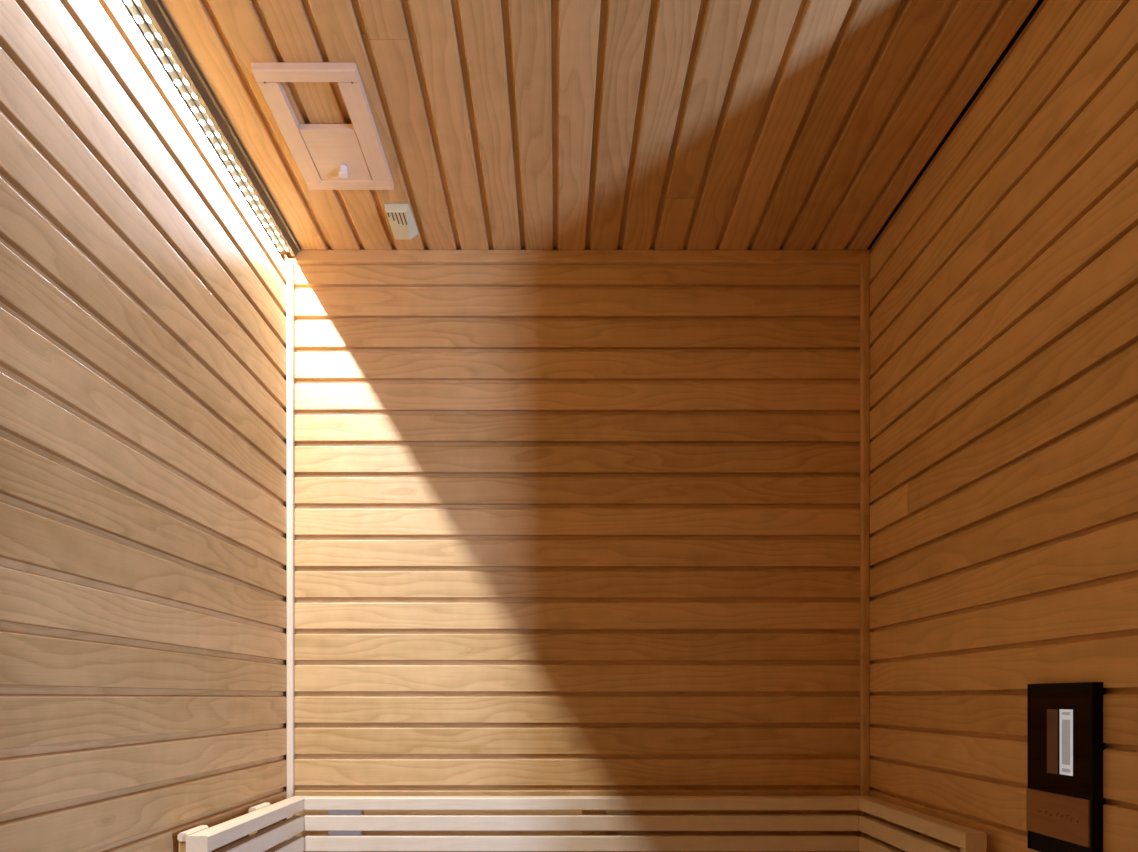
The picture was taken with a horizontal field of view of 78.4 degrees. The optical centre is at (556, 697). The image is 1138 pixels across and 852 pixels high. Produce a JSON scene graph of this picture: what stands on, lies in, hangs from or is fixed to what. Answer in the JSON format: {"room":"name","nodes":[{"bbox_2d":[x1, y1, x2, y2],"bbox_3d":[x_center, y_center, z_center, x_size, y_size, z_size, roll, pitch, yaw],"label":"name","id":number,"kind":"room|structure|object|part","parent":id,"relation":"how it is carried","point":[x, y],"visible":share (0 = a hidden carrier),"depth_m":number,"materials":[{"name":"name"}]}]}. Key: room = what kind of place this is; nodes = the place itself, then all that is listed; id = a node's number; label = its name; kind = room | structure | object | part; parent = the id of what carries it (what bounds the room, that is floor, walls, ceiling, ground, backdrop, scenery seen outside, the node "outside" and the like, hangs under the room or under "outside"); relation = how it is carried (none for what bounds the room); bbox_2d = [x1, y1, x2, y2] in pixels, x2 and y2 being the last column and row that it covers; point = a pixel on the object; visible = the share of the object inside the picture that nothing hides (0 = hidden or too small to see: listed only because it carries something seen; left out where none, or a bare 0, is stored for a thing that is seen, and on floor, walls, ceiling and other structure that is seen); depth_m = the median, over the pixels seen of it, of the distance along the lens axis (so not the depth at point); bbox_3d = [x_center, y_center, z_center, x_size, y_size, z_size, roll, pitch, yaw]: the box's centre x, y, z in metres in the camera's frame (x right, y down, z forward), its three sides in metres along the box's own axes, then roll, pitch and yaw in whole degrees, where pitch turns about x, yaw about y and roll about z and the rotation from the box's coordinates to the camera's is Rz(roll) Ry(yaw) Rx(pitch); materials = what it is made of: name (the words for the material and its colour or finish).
{"room":"sauna","nodes":[
{"label":"sauna","id":0,"kind":"room"},
{"bbox_2d":[0,0,289,851],"bbox_3d":[-0.794,-0.137,0.788,0.050,2.374,2.476,0,0,0],"label":"wall","id":1,"kind":"structure","parent":0,"point":[143,295],"depth_m":1.25,"materials":[{"name":"brown wood"}]},
{"bbox_2d":[178,796,307,851],"bbox_3d":[-0.730,0.400,1.664,0.078,0.264,0.568,0,0,0],"label":"backrest","id":2,"kind":"object","parent":1,"relation":"attached to","point":[202,838],"visible":0.98,"depth_m":1.63,"materials":[{"name":"brown wood"}]},
{"bbox_2d":[288,249,859,851],"bbox_3d":[0.060,-0.137,2.025,1.758,2.374,0.050,0,0,0],"label":"wall","id":3,"kind":"structure","parent":0,"point":[560,530],"depth_m":2.00,"materials":[{"name":"brown wood"}]},
{"bbox_2d":[286,261,293,840],"bbox_3d":[-0.760,-0.095,1.991,0.018,2.291,0.018,0,0,0],"label":"trim","id":4,"kind":"structure","parent":3,"relation":"attached to","point":[289,264],"depth_m":1.98,"materials":[{"name":"brown wood"}]},
{"bbox_2d":[304,796,858,851],"bbox_3d":[0.067,0.403,1.953,1.514,0.259,0.094,0,0,0],"label":"backrest","id":5,"kind":"object","parent":3,"relation":"attached to","point":[345,822],"visible":1,"depth_m":1.91,"materials":[{"name":"brown wood"}]},
{"bbox_3d":[0.067,0.290,1.927,1.514,0.034,0.043,0,0,0],"label":"rail","id":6,"kind":"part","parent":5,"relation":"part of","materials":[{"name":"brown wood"}]},
{"bbox_2d":[296,250,869,264],"bbox_3d":[0.073,-1.257,1.991,1.630,0.034,0.018,0,0,0],"label":"trim","id":7,"kind":"structure","parent":3,"relation":"attached to","point":[304,257],"depth_m":1.98,"materials":[{"name":"brown wood"}]},
{"bbox_2d":[860,261,869,836],"bbox_3d":[0.878,-0.095,1.991,0.022,2.291,0.018,0,0,0],"label":"trim","id":8,"kind":"structure","parent":3,"relation":"attached to","point":[865,265],"depth_m":1.98,"materials":[{"name":"brown wood"}]},
{"bbox_2d":[160,0,1037,252],"bbox_3d":[0.060,-1.299,0.775,1.758,0.050,2.550,0,0,0],"label":"ceiling","id":9,"kind":"structure","parent":0,"point":[500,124],"depth_m":1.50,"materials":[{"name":"brown wood"}]},
{"bbox_2d":[122,0,300,261],"bbox_3d":[-0.747,-1.253,0.762,0.045,0.041,2.425,0,0,0],"label":"light strip","id":10,"kind":"object","parent":9,"relation":"attached to","point":[151,17],"visible":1,"depth_m":1.50,"materials":[{"name":"white plastic"}]},
{"bbox_2d":[251,63,393,189],"bbox_3d":[-0.508,-1.256,1.562,0.208,0.035,0.330,0,0,0],"label":"ceiling vent","id":11,"kind":"object","parent":9,"relation":"in","point":[327,156],"visible":1,"depth_m":1.56,"materials":[{"name":"brown wood"}]},
{"bbox_3d":[-0.510,-1.264,1.620,0.122,0.014,0.150,0,0,0],"label":"sliding panel","id":12,"kind":"part","parent":11,"relation":"part of","materials":[{"name":"brown wood"}]},
{"bbox_3d":[-0.507,-1.249,1.655,0.023,0.020,0.023,0,0,0],"label":"knob","id":13,"kind":"part","parent":11,"relation":"part of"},
{"bbox_2d":[384,204,418,239],"bbox_3d":[-0.412,-1.264,1.856,0.067,0.020,0.117,0,0,0],"label":"sensor","id":14,"kind":"object","parent":9,"relation":"attached to","point":[400,217],"visible":1,"depth_m":1.84,"materials":[{"name":"beige plastic"}]},
{"bbox_2d":[869,0,1137,851],"bbox_3d":[0.914,-0.137,0.788,0.050,2.374,2.476,0,0,0],"label":"wall","id":15,"kind":"structure","parent":0,"point":[1004,284],"depth_m":1.37,"materials":[{"name":"brown wood"}]},
{"bbox_2d":[854,796,986,851],"bbox_3d":[0.857,0.403,1.679,0.064,0.259,0.540,0,0,0],"label":"backrest","id":16,"kind":"object","parent":15,"relation":"attached to","point":[968,839],"visible":0.98,"depth_m":1.65,"materials":[{"name":"brown wood"}]},
{"bbox_3d":[0.846,0.420,1.419,0.043,0.225,0.020,0,0,0],"label":"post","id":17,"kind":"part","parent":16,"relation":"part of","materials":[{"name":"brown wood"}]},
{"bbox_2d":[867,0,1043,249],"bbox_3d":[0.884,-1.278,0.766,0.009,0.010,2.432,0,0,0],"label":"trim","id":18,"kind":"structure","parent":15,"relation":"attached to","point":[1033,11],"depth_m":1.51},
{"bbox_2d":[1026,682,1105,851],"bbox_3d":[0.880,0.126,1.214,0.025,0.304,0.157,0,0,0],"label":"thermometer","id":19,"kind":"object","parent":15,"relation":"attached to","point":[1065,801],"visible":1,"depth_m":1.19,"materials":[{"name":"black plastic"}]},
{"bbox_3d":[0.871,0.206,1.216,0.005,0.078,0.151,0,0,0],"label":"wooden plate","id":20,"kind":"part","parent":19,"relation":"part of","materials":[{"name":"brown wood"}]},
{"bbox_3d":[0.873,0.076,1.215,0.001,0.174,0.150,0,0,0],"label":"glass","id":21,"kind":"part","parent":19,"relation":"part of","materials":[{"name":"black glass"}]}
]}

